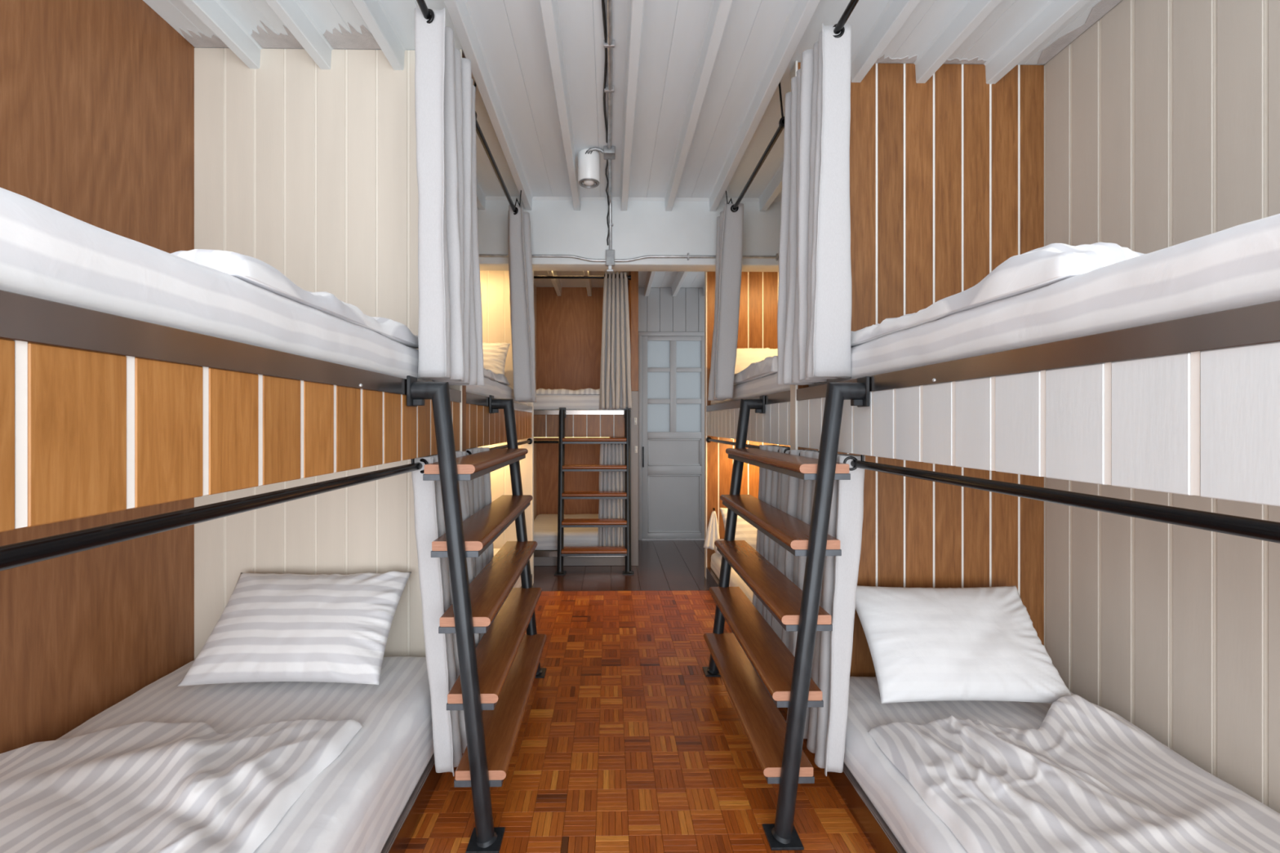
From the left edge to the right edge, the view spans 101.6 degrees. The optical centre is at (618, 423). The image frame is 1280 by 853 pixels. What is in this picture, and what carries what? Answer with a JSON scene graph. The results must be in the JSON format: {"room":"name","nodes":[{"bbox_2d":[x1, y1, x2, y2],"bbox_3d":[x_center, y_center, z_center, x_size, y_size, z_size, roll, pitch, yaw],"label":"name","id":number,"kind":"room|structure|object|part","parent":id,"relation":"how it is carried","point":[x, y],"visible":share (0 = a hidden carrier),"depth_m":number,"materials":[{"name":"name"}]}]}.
{"room":"dormitory","nodes":[
{"label":"dormitory","id":0,"kind":"room"},
{"bbox_2d":[0,0,194,753],"bbox_3d":[-1.887,-0.140,2.371,0.100,3.220,7.500,0,0,-1],"label":"wall","id":1,"kind":"structure","parent":0,"point":[97,96],"depth_m":1.82,"materials":[{"name":"brown wood"}]},
{"bbox_2d":[0,289,461,532],"bbox_3d":[-1.238,-0.013,1.179,1.159,0.258,2.154,0,0,-1],"label":"bunk","id":2,"kind":"object","parent":1,"relation":"attached to","point":[101,413],"visible":0.84,"depth_m":0.75,"materials":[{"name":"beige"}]},
{"bbox_2d":[0,458,422,571],"bbox_3d":[-0.687,0.141,1.191,0.048,0.062,2.164,0,0,-1],"label":"curtain rod","id":3,"kind":"object","parent":2,"relation":"attached to","point":[29,552],"visible":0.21,"depth_m":0.76,"materials":[{"name":"black"}]},
{"bbox_2d":[410,451,482,776],"bbox_3d":[-0.644,0.670,2.015,0.213,1.105,0.436,0,0,-1],"label":"curtain","id":4,"kind":"object","parent":3,"relation":"hanging from","point":[449,733],"visible":0.52,"depth_m":1.82,"materials":[{"name":"grey fabric"}]},
{"bbox_2d":[0,187,433,382],"bbox_3d":[-1.258,-0.216,1.181,1.108,0.146,2.127,0,0,-1],"label":"mattress","id":5,"kind":"object","parent":2,"relation":"on","point":[47,253],"visible":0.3,"depth_m":0.80,"materials":[{"name":"fabric"}]},
{"bbox_2d":[170,248,418,348],"bbox_3d":[-1.257,-0.323,1.472,1.078,0.078,0.995,0,0,-1],"label":"duvet","id":6,"kind":"object","parent":5,"relation":"on","point":[252,270],"visible":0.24,"depth_m":1.15,"materials":[{"name":"fabric"}]},
{"bbox_3d":[-0.667,-0.117,1.188,0.006,0.051,2.152,0,0,-1],"label":"rail","id":7,"kind":"part","parent":2,"relation":"part of","materials":[{"name":"wood"}]},
{"bbox_2d":[466,391,532,448],"bbox_3d":[-1.274,-0.013,3.332,1.154,0.258,1.997,0,0,-1],"label":"bunk","id":8,"kind":"object","parent":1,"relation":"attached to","point":[483,428],"visible":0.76,"depth_m":2.77,"materials":[{"name":"beige"}]},
{"bbox_2d":[466,377,528,405],"bbox_3d":[-1.283,-0.208,3.333,1.125,0.129,1.975,0,0,-1],"label":"mattress","id":9,"kind":"object","parent":8,"relation":"on","point":[500,391],"visible":0.08,"depth_m":3.06,"materials":[{"name":"fabric"}]},
{"bbox_2d":[482,342,510,374],"bbox_3d":[-1.185,-0.483,4.121,0.620,0.346,0.264,0,0,-1],"label":"pillow","id":10,"kind":"object","parent":9,"relation":"on","point":[495,354],"visible":0.3,"depth_m":4.10,"materials":[{"name":"fabric"}]},
{"bbox_2d":[483,368,510,385],"bbox_3d":[-1.245,-0.304,3.184,1.020,0.074,0.921,0,0,-1],"label":"duvet","id":11,"kind":"object","parent":9,"relation":"on","point":[500,378],"visible":0.09,"depth_m":3.26,"materials":[{"name":"fabric"}]},
{"bbox_3d":[-0.701,-0.117,3.341,0.006,0.051,1.995,0,0,-1],"label":"rail","id":12,"kind":"part","parent":8,"relation":"part of","materials":[{"name":"metal"}]},
{"bbox_2d":[194,47,466,660],"bbox_3d":[-1.258,-0.140,2.294,1.157,2.979,0.073,0,0,-1],"label":"wall","id":13,"kind":"structure","parent":0,"point":[307,171],"depth_m":2.27,"materials":[{"name":"white paint"}]},
{"bbox_2d":[479,270,533,585],"bbox_3d":[-1.290,-0.114,4.371,1.157,2.928,0.078,0,0,-1],"label":"wall","id":14,"kind":"structure","parent":0,"point":[495,285],"depth_m":4.35,"materials":[{"name":"white paint"}]},
{"bbox_2d":[466,438,532,455],"bbox_3d":[-0.721,0.148,3.344,0.048,0.047,2.008,0,0,-1],"label":"curtain rod","id":15,"kind":"object","parent":14,"relation":"attached to","point":[529,441],"visible":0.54,"depth_m":3.79,"materials":[{"name":"black"}]},
{"bbox_2d":[466,447,493,639],"bbox_3d":[-0.665,0.664,2.499,0.140,1.092,0.240,0,0,-1],"label":"curtain","id":16,"kind":"object","parent":15,"relation":"hanging from","point":[479,488],"visible":0.19,"depth_m":2.48,"materials":[{"name":"grey fabric"}]},
{"bbox_2d":[533,283,536,519],"bbox_3d":[-0.971,-0.114,5.485,0.070,2.928,1.100,0,0,-1],"label":"wall","id":17,"kind":"structure","parent":0,"point":[535,286],"depth_m":5.93,"materials":[{"name":"beige paint"}]},
{"bbox_2d":[533,440,558,443],"bbox_3d":[-0.411,0.175,4.964,1.031,0.025,0.025,0,0,-1],"label":"curtain rod","id":18,"kind":"object","parent":17,"relation":"attached to","point":[535,442],"visible":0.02,"depth_m":4.95,"materials":[{"name":"black"}]},
{"bbox_2d":[597,444,625,546],"bbox_3d":[-0.044,0.668,4.937,0.299,1.046,0.082,0,0,-1],"label":"curtain","id":19,"kind":"object","parent":18,"relation":"hanging from","point":[610,454],"visible":0.6,"depth_m":4.92,"materials":[{"name":"grey fabric"}]},
{"bbox_2d":[533,275,631,279],"bbox_3d":[-0.403,-1.392,4.964,1.048,0.047,0.048,0,0,-1],"label":"curtain rod","id":20,"kind":"object","parent":17,"relation":"attached to","point":[629,276],"visible":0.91,"depth_m":4.95,"materials":[{"name":"black"}]},
{"bbox_2d":[599,271,631,409],"bbox_3d":[-0.025,-0.779,4.912,0.312,1.292,0.118,0,0,-1],"label":"curtain","id":21,"kind":"object","parent":20,"relation":"hanging from","point":[615,353],"visible":0.99,"depth_m":4.89,"materials":[{"name":"grey fabric"}]},
{"bbox_2d":[536,287,704,516],"bbox_3d":[-0.011,-0.140,6.101,3.970,3.180,0.100,0,0,-1],"label":"wall","id":22,"kind":"structure","parent":0,"point":[569,326],"depth_m":6.04,"materials":[{"name":"grey paint"}]},
{"bbox_3d":[-0.865,-0.115,6.044,2.059,2.928,0.014,0,0,-1],"label":"wall panel","id":23,"kind":"part","parent":22,"relation":"part of","materials":[{"name":"brown wood"}]},
{"bbox_2d":[533,409,624,437],"bbox_3d":[-0.419,0.001,5.493,1.031,0.258,1.098,0,0,-1],"label":"bunk","id":24,"kind":"object","parent":22,"relation":"attached to","point":[578,423],"visible":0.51,"depth_m":4.95,"materials":[{"name":"beige"}]},
{"bbox_2d":[533,394,623,409],"bbox_3d":[-0.411,-0.208,5.506,1.040,0.157,1.064,0,0,-1],"label":"mattress","id":25,"kind":"object","parent":24,"relation":"on","point":[544,402],"visible":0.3,"depth_m":4.98,"materials":[{"name":"fabric"}]},
{"bbox_2d":[536,388,599,395],"bbox_3d":[-0.409,-0.314,5.343,0.995,0.064,0.709,0,0,-1],"label":"duvet","id":26,"kind":"object","parent":25,"relation":"on","point":[540,391],"visible":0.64,"depth_m":5.00,"materials":[{"name":"fabric"}]},
{"bbox_3d":[-0.410,-0.106,4.947,1.031,0.043,0.006,0,0,-1],"label":"rail","id":27,"kind":"part","parent":24,"relation":"part of","materials":[{"name":"metal"}]},
{"bbox_2d":[627,271,638,565],"bbox_3d":[0.141,-0.114,5.503,0.085,2.928,1.100,0,0,-1],"label":"door frame","id":28,"kind":"structure","parent":22,"relation":"attached to","point":[633,284],"depth_m":4.95,"materials":[{"name":"brown wood"}]},
{"bbox_3d":[0.148,-0.114,5.513,0.070,2.928,1.080,0,0,-1],"label":"panel","id":29,"kind":"part","parent":28,"relation":"part of","materials":[{"name":"brown wood"}]},
{"bbox_2d":[638,335,641,540],"bbox_3d":[0.254,0.166,6.090,0.038,2.369,0.110,0,0,-1],"label":"trim","id":30,"kind":"structure","parent":22,"relation":"attached to","point":[639,336],"depth_m":6.04,"materials":[{"name":"grey paint"}]},
{"bbox_2d":[638,331,704,336],"bbox_3d":[0.675,-1.044,6.102,0.879,0.048,0.098,0,0,-1],"label":"trim","id":31,"kind":"structure","parent":22,"relation":"attached to","point":[640,333],"depth_m":6.05,"materials":[{"name":"grey paint"}]},
{"bbox_2d":[641,336,704,538],"bbox_3d":[0.675,0.162,6.069,0.799,2.359,0.075,0,0,-1],"label":"door","id":32,"kind":"structure","parent":22,"relation":"in","point":[673,367],"depth_m":6.08,"materials":[{"name":"grey paint"}]},
{"bbox_3d":[0.290,0.386,6.033,0.016,0.238,0.015,0,0,-1],"label":"handle","id":33,"kind":"part","parent":32,"relation":"part of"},
{"bbox_3d":[0.352,0.933,6.074,0.018,0.679,0.016,0,0,-1],"label":"moulding","id":34,"kind":"part","parent":32,"relation":"part of","materials":[{"name":"grey paint"}]},
{"bbox_3d":[0.352,0.335,6.074,0.018,0.313,0.016,0,0,-1],"label":"moulding","id":35,"kind":"part","parent":32,"relation":"part of","materials":[{"name":"grey paint"}]},
{"bbox_3d":[0.473,-0.067,6.083,0.269,0.336,0.006,0,0,-1],"label":"pane","id":36,"kind":"part","parent":32,"relation":"part of","materials":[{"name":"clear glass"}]},
{"bbox_3d":[0.473,-0.446,6.083,0.269,0.320,0.006,0,0,-1],"label":"pane","id":37,"kind":"part","parent":32,"relation":"part of","materials":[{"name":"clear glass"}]},
{"bbox_3d":[0.473,-0.808,6.083,0.269,0.324,0.006,0,0,-1],"label":"pane","id":38,"kind":"part","parent":32,"relation":"part of","materials":[{"name":"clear glass"}]},
{"bbox_3d":[0.655,1.307,6.086,0.626,0.068,0.040,0,0,-1],"label":"rail","id":39,"kind":"part","parent":32,"relation":"part of","materials":[{"name":"grey paint"}]},
{"bbox_3d":[0.655,0.542,6.086,0.626,0.103,0.040,0,0,-1],"label":"rail","id":40,"kind":"part","parent":32,"relation":"part of","materials":[{"name":"grey paint"}]},
{"bbox_3d":[0.655,0.138,6.086,0.626,0.081,0.040,0,0,-1],"label":"rail","id":41,"kind":"part","parent":32,"relation":"part of","materials":[{"name":"grey paint"}]},
{"bbox_3d":[0.655,-0.992,6.086,0.626,0.052,0.040,0,0,-1],"label":"rail","id":42,"kind":"part","parent":32,"relation":"part of","materials":[{"name":"grey paint"}]},
{"bbox_3d":[0.655,0.933,6.089,0.626,0.679,0.012,0,0,-1],"label":"panel","id":43,"kind":"part","parent":32,"relation":"part of","materials":[{"name":"grey paint"}]},
{"bbox_3d":[0.655,0.335,6.089,0.626,0.313,0.012,0,0,-1],"label":"panel","id":44,"kind":"part","parent":32,"relation":"part of","materials":[{"name":"grey paint"}]},
{"bbox_3d":[0.656,0.482,6.079,0.626,0.018,0.016,0,0,-1],"label":"moulding","id":45,"kind":"part","parent":32,"relation":"part of","materials":[{"name":"grey paint"}]},
{"bbox_3d":[0.656,1.264,6.079,0.626,0.018,0.016,0,0,-1],"label":"moulding","id":46,"kind":"part","parent":32,"relation":"part of","materials":[{"name":"grey paint"}]},
{"bbox_3d":[0.656,0.603,6.079,0.626,0.018,0.016,0,0,-1],"label":"moulding","id":47,"kind":"part","parent":32,"relation":"part of","materials":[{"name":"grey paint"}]},
{"bbox_3d":[0.656,0.187,6.079,0.626,0.018,0.016,0,0,-1],"label":"moulding","id":48,"kind":"part","parent":32,"relation":"part of","materials":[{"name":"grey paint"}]},
{"bbox_3d":[0.823,-0.067,6.089,0.299,0.336,0.006,0,0,-1],"label":"pane","id":49,"kind":"part","parent":32,"relation":"part of","materials":[{"name":"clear glass"}]},
{"bbox_3d":[0.823,-0.446,6.089,0.299,0.320,0.006,0,0,-1],"label":"pane","id":50,"kind":"part","parent":32,"relation":"part of","materials":[{"name":"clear glass"}]},
{"bbox_3d":[0.823,-0.808,6.089,0.299,0.324,0.006,0,0,-1],"label":"pane","id":51,"kind":"part","parent":32,"relation":"part of","materials":[{"name":"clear glass"}]},
{"bbox_3d":[0.960,0.933,6.084,0.018,0.679,0.016,0,0,-1],"label":"moulding","id":52,"kind":"part","parent":32,"relation":"part of","materials":[{"name":"grey paint"}]},
{"bbox_3d":[0.960,0.335,6.084,0.018,0.313,0.016,0,0,-1],"label":"moulding","id":53,"kind":"part","parent":32,"relation":"part of","materials":[{"name":"grey paint"}]},
{"bbox_2d":[142,0,1121,296],"bbox_3d":[0.047,-1.450,2.401,3.970,0.600,7.500,0,0,-1],"label":"ceiling","id":54,"kind":"structure","parent":0,"point":[696,102],"depth_m":2.38,"materials":[{"name":"paint"}]},
{"bbox_2d":[416,0,431,19],"bbox_3d":[-0.643,-1.507,0.833,0.048,0.247,2.885,0,0,-1],"label":"curtain rod","id":55,"kind":"object","parent":54,"relation":"attached to","point":[423,6],"visible":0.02,"depth_m":1.76,"materials":[{"name":"black"}]},
{"bbox_2d":[414,7,484,386],"bbox_3d":[-0.651,-0.795,2.011,0.179,1.276,0.442,0,0,-1],"label":"curtain","id":56,"kind":"object","parent":55,"relation":"hanging from","point":[451,350],"visible":1,"depth_m":1.85,"materials":[{"name":"grey fabric"}]},
{"bbox_2d":[474,80,516,213],"bbox_3d":[-0.678,-1.507,3.064,0.049,0.247,1.389,0,0,-1],"label":"curtain rod","id":57,"kind":"object","parent":54,"relation":"attached to","point":[479,132],"visible":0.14,"depth_m":2.79,"materials":[{"name":"black"}]},
{"bbox_2d":[507,204,536,402],"bbox_3d":[-0.662,-0.796,3.582,0.200,1.297,0.304,0,0,-1],"label":"curtain","id":58,"kind":"object","parent":57,"relation":"hanging from","point":[520,260],"visible":0.99,"depth_m":3.45,"materials":[{"name":"grey fabric"}]},
{"bbox_2d":[514,190,521,206],"bbox_3d":[-0.659,-1.483,3.435,0.048,0.124,0.011,0,0,-20],"label":"wire hook","id":59,"kind":"object","parent":54,"relation":"hanging from","point":[519,202],"visible":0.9,"depth_m":3.44,"materials":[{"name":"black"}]},
{"bbox_2d":[577,148,599,188],"bbox_3d":[-0.175,-1.536,3.147,0.132,0.187,0.133,0,0,-1],"label":"ceiling lamp","id":60,"kind":"object","parent":54,"relation":"attached to","point":[588,164],"visible":1,"depth_m":3.10,"materials":[{"name":"white metal"}]},
{"bbox_2d":[479,0,778,272],"bbox_3d":[-0.020,-1.359,1.284,3.200,0.539,4.970,0,0,-1],"label":"conduit","id":61,"kind":"object","parent":54,"relation":"attached to","point":[609,151],"visible":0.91,"depth_m":3.08,"materials":[{"name":"metal"}]},
{"bbox_3d":[-0.057,-1.191,3.732,0.058,0.104,0.004,0,0,-1],"label":"box lid","id":62,"kind":"part","parent":61,"relation":"part of","materials":[{"name":"metal"}]},
{"bbox_2d":[725,191,732,204],"bbox_3d":[0.738,-1.489,3.457,0.053,0.113,0.011,0,0,16],"label":"wire hook","id":63,"kind":"object","parent":54,"relation":"hanging from","point":[727,202],"visible":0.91,"depth_m":3.46,"materials":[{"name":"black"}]},
{"bbox_2d":[732,81,784,210],"bbox_3d":[0.771,-1.512,3.115,0.049,0.236,1.334,0,0,-1],"label":"curtain rod","id":64,"kind":"object","parent":54,"relation":"attached to","point":[781,122],"visible":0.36,"depth_m":2.72,"materials":[{"name":"black"}]},
{"bbox_2d":[707,201,743,400],"bbox_3d":[0.735,-0.805,3.578,0.206,1.291,0.352,0,0,-1],"label":"curtain","id":65,"kind":"object","parent":64,"relation":"hanging from","point":[729,248],"visible":0.98,"depth_m":3.44,"materials":[{"name":"grey fabric"}]},
{"bbox_2d":[833,0,858,34],"bbox_3d":[0.806,-1.512,0.880,0.048,0.236,2.935,0,0,-1],"label":"curtain rod","id":66,"kind":"object","parent":54,"relation":"attached to","point":[851,5],"visible":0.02,"depth_m":1.81,"materials":[{"name":"black"}]},
{"bbox_2d":[777,22,851,385],"bbox_3d":[0.778,-0.804,2.077,0.170,1.282,0.415,0,0,-1],"label":"curtain","id":67,"kind":"object","parent":66,"relation":"hanging from","point":[814,312],"visible":0.99,"depth_m":1.91,"materials":[{"name":"grey fabric"}]},
{"bbox_2d":[404,538,875,852],"bbox_3d":[0.047,1.410,2.401,3.970,0.120,7.500,0,0,-1],"label":"floor","id":68,"kind":"structure","parent":0,"point":[624,744],"depth_m":2.16,"materials":[{"name":"brown"}]},
{"bbox_2d":[380,752,443,852],"bbox_3d":[-1.241,1.300,1.179,1.154,0.099,2.152,0,0,-1],"label":"bunk","id":69,"kind":"object","parent":68,"relation":"on","point":[401,835],"visible":0.02,"depth_m":1.72,"materials":[{"name":"beige"}]},
{"bbox_2d":[55,656,434,852],"bbox_3d":[-1.240,1.111,1.182,1.141,0.274,2.142,0,0,-1],"label":"mattress","id":70,"kind":"object","parent":69,"relation":"on","point":[354,805],"visible":0.5,"depth_m":1.73,"materials":[{"name":"fabric"}]},
{"bbox_2d":[0,719,362,852],"bbox_3d":[-1.296,0.932,0.947,0.975,0.093,1.463,0,0,-1],"label":"duvet","id":71,"kind":"object","parent":70,"relation":"on","point":[146,786],"visible":1,"depth_m":1.34,"materials":[{"name":"fabric"}]},
{"bbox_2d":[177,570,411,686],"bbox_3d":[-1.232,0.783,2.046,0.729,0.327,0.342,0,0,-1],"label":"pillow","id":72,"kind":"object","parent":70,"relation":"on","point":[322,628],"visible":1,"depth_m":1.97,"materials":[{"name":"fabric"}]},
{"bbox_2d":[406,375,546,852],"bbox_3d":[-0.526,0.599,2.247,0.305,1.502,1.230,0,0,-1],"label":"ladder","id":73,"kind":"object","parent":68,"relation":"on","point":[496,677],"visible":1,"depth_m":1.79,"materials":[{"name":"brown wood"}]},
{"bbox_3d":[-0.529,0.605,1.682,0.261,1.479,0.056,0,0,-1],"label":"post","id":74,"kind":"part","parent":73,"relation":"part of","materials":[{"name":"metal"}]},
{"bbox_3d":[-0.426,1.345,1.683,0.104,0.008,0.100,0,0,-1],"label":"foot plate","id":75,"kind":"part","parent":73,"relation":"part of","materials":[{"name":"metal"}]},
{"bbox_3d":[-0.547,0.605,2.812,0.261,1.479,0.056,0,0,-1],"label":"post","id":76,"kind":"part","parent":73,"relation":"part of","materials":[{"name":"metal"}]},
{"bbox_3d":[-0.444,1.345,2.813,0.104,0.008,0.100,0,0,-1],"label":"foot plate","id":77,"kind":"part","parent":73,"relation":"part of","materials":[{"name":"metal"}]},
{"bbox_2d":[533,550,625,565],"bbox_3d":[-0.419,1.280,5.493,1.031,0.139,1.098,0,0,-1],"label":"bunk","id":78,"kind":"object","parent":68,"relation":"on","point":[541,557],"visible":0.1,"depth_m":4.95,"materials":[{"name":"paint"}]},
{"bbox_2d":[533,514,598,550],"bbox_3d":[-0.412,1.120,5.500,1.044,0.177,1.080,0,0,-1],"label":"mattress","id":79,"kind":"object","parent":78,"relation":"on","point":[545,526],"visible":0.39,"depth_m":4.98,"materials":[{"name":"fabric"}]},
{"bbox_3d":[-0.410,1.237,4.947,1.031,0.054,0.006,0,0,-1],"label":"rail","id":80,"kind":"part","parent":78,"relation":"part of","materials":[{"name":"metal"}]},
{"bbox_2d":[554,407,634,575],"bbox_3d":[-0.216,0.599,4.792,0.712,1.502,0.306,0,0,-1],"label":"ladder","id":81,"kind":"object","parent":68,"relation":"on","point":[562,522],"visible":0.98,"depth_m":4.74,"materials":[{"name":"brown wood"}]},
{"bbox_3d":[-0.521,1.345,4.692,0.100,0.008,0.104,0,0,-1],"label":"foot plate","id":82,"kind":"part","parent":81,"relation":"part of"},
{"bbox_3d":[-0.522,0.606,4.798,0.056,1.479,0.266,0,0,-1],"label":"post","id":83,"kind":"part","parent":81,"relation":"part of","materials":[{"name":"metal"}]},
{"bbox_3d":[0.089,0.606,4.807,0.056,1.479,0.266,0,0,-1],"label":"post","id":84,"kind":"part","parent":81,"relation":"part of","materials":[{"name":"metal"}]},
{"bbox_3d":[0.091,1.345,4.702,0.100,0.008,0.104,0,0,-1],"label":"foot plate","id":85,"kind":"part","parent":81,"relation":"part of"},
{"bbox_2d":[706,567,787,710],"bbox_3d":[1.347,1.297,3.481,1.134,0.104,2.100,0,0,-1],"label":"bunk","id":86,"kind":"object","parent":68,"relation":"on","point":[711,577],"visible":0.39,"depth_m":4.31,"materials":[{"name":"beige"}]},
{"bbox_2d":[710,552,753,603],"bbox_3d":[1.357,1.170,3.482,1.109,0.146,2.079,0,0,-1],"label":"mattress","id":87,"kind":"object","parent":86,"relation":"on","point":[735,580],"visible":0.04,"depth_m":3.77,"materials":[{"name":"fabric"}]},
{"bbox_2d":[714,538,724,553],"bbox_3d":[0.946,1.034,4.395,0.260,0.124,0.132,0,0,-1],"label":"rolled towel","id":88,"kind":"object","parent":87,"relation":"on","point":[715,546],"visible":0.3,"depth_m":4.37,"materials":[{"name":"fabric"}]},
{"bbox_2d":[720,507,757,550],"bbox_3d":[1.183,0.877,4.257,0.662,0.345,0.269,0,0,-1],"label":"pillow","id":89,"kind":"object","parent":87,"relation":"on","point":[745,531],"visible":0.12,"depth_m":4.19,"materials":[{"name":"fabric"}]},
{"bbox_2d":[702,376,869,850],"bbox_3d":[0.633,0.599,2.265,0.329,1.502,1.230,0,0,-1],"label":"ladder","id":90,"kind":"object","parent":68,"relation":"on","point":[760,676],"visible":1,"depth_m":1.87,"materials":[{"name":"brown wood"}]},
{"bbox_3d":[0.518,1.345,2.829,0.104,0.008,0.100,0,0,-1],"label":"foot plate","id":91,"kind":"part","parent":90,"relation":"part of","materials":[{"name":"metal"}]},
{"bbox_3d":[0.634,0.606,2.830,0.289,1.479,0.056,0,0,-1],"label":"post","id":92,"kind":"part","parent":90,"relation":"part of","materials":[{"name":"metal"}]},
{"bbox_3d":[0.535,1.345,1.699,0.104,0.008,0.100,0,0,-1],"label":"foot plate","id":93,"kind":"part","parent":90,"relation":"part of","materials":[{"name":"metal"}]},
{"bbox_3d":[0.652,0.606,1.700,0.289,1.479,0.056,0,0,-1],"label":"post","id":94,"kind":"part","parent":90,"relation":"part of","materials":[{"name":"metal"}]},
{"bbox_2d":[805,738,906,852],"bbox_3d":[1.383,1.297,1.245,1.134,0.104,2.202,0,0,-1],"label":"bunk","id":95,"kind":"object","parent":68,"relation":"on","point":[882,839],"visible":0.02,"depth_m":1.71,"materials":[{"name":"beige"}]},
{"bbox_2d":[843,676,1279,852],"bbox_3d":[1.383,1.173,1.249,1.114,0.140,2.192,0,0,-1],"label":"mattress","id":96,"kind":"object","parent":95,"relation":"on","point":[915,826],"visible":0.21,"depth_m":1.84,"materials":[{"name":"fabric"}]},
{"bbox_2d":[855,585,1071,703],"bbox_3d":[1.367,0.884,2.126,0.743,0.361,0.332,0,0,-1],"label":"pillow","id":97,"kind":"object","parent":96,"relation":"on","point":[981,643],"visible":0.98,"depth_m":2.06,"materials":[{"name":"fabric"}]},
{"bbox_2d":[867,694,1279,852],"bbox_3d":[1.368,1.055,1.123,0.983,0.107,1.706,0,0,-1],"label":"duvet","id":98,"kind":"object","parent":96,"relation":"on","point":[1089,780],"visible":1,"depth_m":1.53,"materials":[{"name":"fabric"}]},
{"bbox_3d":[-1.274,1.300,3.332,1.154,0.099,1.995,0,0,-1],"label":"bunk","id":99,"kind":"object","parent":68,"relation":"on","visible":0},
{"bbox_2d":[493,548,521,587],"bbox_3d":[-1.282,1.130,3.332,1.130,0.235,1.978,0,0,-1],"label":"mattress","id":100,"kind":"object","parent":99,"relation":"on","point":[518,584],"visible":0.02,"depth_m":3.89,"materials":[{"name":"fabric"}]},
{"bbox_2d":[704,271,790,577],"bbox_3d":[1.330,-0.114,4.572,1.137,2.928,0.078,0,0,-1],"label":"wall","id":101,"kind":"structure","parent":0,"point":[758,303],"depth_m":4.54,"materials":[{"name":"brown"}]},
{"bbox_2d":[703,507,719,550],"bbox_3d":[0.817,0.915,4.513,0.155,0.376,0.042,0,0,-1],"label":"hanging towel","id":102,"kind":"object","parent":101,"relation":"hanging from","point":[713,532],"visible":0.9,"depth_m":4.51,"materials":[{"name":"white fabric"}]},
{"bbox_2d":[706,436,789,453],"bbox_3d":[0.803,0.140,3.475,0.048,0.047,2.113,0,0,-1],"label":"curtain rod","id":103,"kind":"object","parent":101,"relation":"attached to","point":[708,439],"visible":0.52,"depth_m":3.75,"materials":[{"name":"black"}]},
{"bbox_2d":[752,444,790,639],"bbox_3d":[0.784,0.667,2.634,0.155,1.107,0.368,0,0,-1],"label":"curtain","id":104,"kind":"object","parent":103,"relation":"hanging from","point":[773,489],"visible":0.36,"depth_m":2.56,"materials":[{"name":"grey fabric"}]},
{"bbox_2d":[790,61,1044,676],"bbox_3d":[1.364,-0.140,2.388,1.137,2.979,0.078,0,0,-1],"label":"wall","id":105,"kind":"structure","parent":0,"point":[947,171],"depth_m":2.36,"materials":[{"name":"brown"}]},
{"bbox_2d":[1043,0,1279,813],"bbox_3d":[1.982,-0.140,2.415,0.100,3.220,7.532,0,0,-1],"label":"wall","id":106,"kind":"structure","parent":0,"point":[1162,117],"depth_m":1.84,"materials":[{"name":"white paint"}]},
{"bbox_2d":[706,390,790,445],"bbox_3d":[1.347,-0.025,3.481,1.134,0.258,2.102,0,0,-1],"label":"bunk","id":107,"kind":"object","parent":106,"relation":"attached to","point":[773,426],"visible":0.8,"depth_m":2.91,"materials":[{"name":"beige"}]},
{"bbox_3d":[0.784,-0.129,3.472,0.006,0.051,2.100,0,0,-1],"label":"rail","id":108,"kind":"part","parent":107,"relation":"part of","materials":[{"name":"metal"}]},
{"bbox_2d":[711,373,790,404],"bbox_3d":[1.357,-0.218,3.482,1.108,0.126,2.081,0,0,-1],"label":"mattress","id":109,"kind":"object","parent":107,"relation":"on","point":[766,385],"visible":0.1,"depth_m":3.07,"materials":[{"name":"fabric"}]},
{"bbox_2d":[733,355,777,385],"bbox_3d":[1.306,-0.331,3.343,1.041,0.108,1.170,0,0,-1],"label":"duvet","id":110,"kind":"object","parent":109,"relation":"on","point":[769,366],"visible":0.15,"depth_m":3.02,"materials":[{"name":"fabric"}]},
{"bbox_2d":[734,347,777,373],"bbox_3d":[1.152,-0.475,4.311,0.660,0.329,0.256,0,0,-1],"label":"pillow","id":111,"kind":"object","parent":109,"relation":"on","point":[744,357],"visible":0.21,"depth_m":4.29,"materials":[{"name":"fabric"}]},
{"bbox_2d":[796,300,1279,506],"bbox_3d":[1.380,-0.025,1.245,1.139,0.258,2.204,0,0,-1],"label":"bunk","id":112,"kind":"object","parent":106,"relation":"attached to","point":[1190,406],"visible":0.88,"depth_m":0.88,"materials":[{"name":"beige"}]},
{"bbox_3d":[0.819,-0.129,1.236,0.006,0.051,2.202,0,0,-1],"label":"rail","id":113,"kind":"part","parent":112,"relation":"part of","materials":[{"name":"metal"}]},
{"bbox_2d":[808,213,1279,386],"bbox_3d":[1.400,-0.226,1.248,1.091,0.142,2.180,0,0,-1],"label":"mattress","id":114,"kind":"object","parent":112,"relation":"on","point":[1238,266],"visible":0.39,"depth_m":0.92,"materials":[{"name":"fabric"}]},
{"bbox_2d":[850,242,1145,347],"bbox_3d":[1.381,-0.347,1.537,1.042,0.110,1.012,0,0,-1],"label":"duvet","id":115,"kind":"object","parent":114,"relation":"on","point":[1051,264],"visible":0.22,"depth_m":1.16,"materials":[{"name":"fabric"}]},
{"bbox_2d":[850,454,1279,543],"bbox_3d":[0.839,0.132,1.240,0.048,0.064,2.214,0,0,-1],"label":"curtain rod","id":116,"kind":"object","parent":112,"relation":"attached to","point":[1253,528],"visible":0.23,"depth_m":0.88,"materials":[{"name":"black"}]},
{"bbox_2d":[781,449,865,776],"bbox_3d":[0.780,0.672,2.052,0.176,1.117,0.488,0,0,-1],"label":"curtain","id":117,"kind":"object","parent":116,"relation":"hanging from","point":[825,726],"visible":0.47,"depth_m":1.83,"materials":[{"name":"grey fabric"}]}
]}

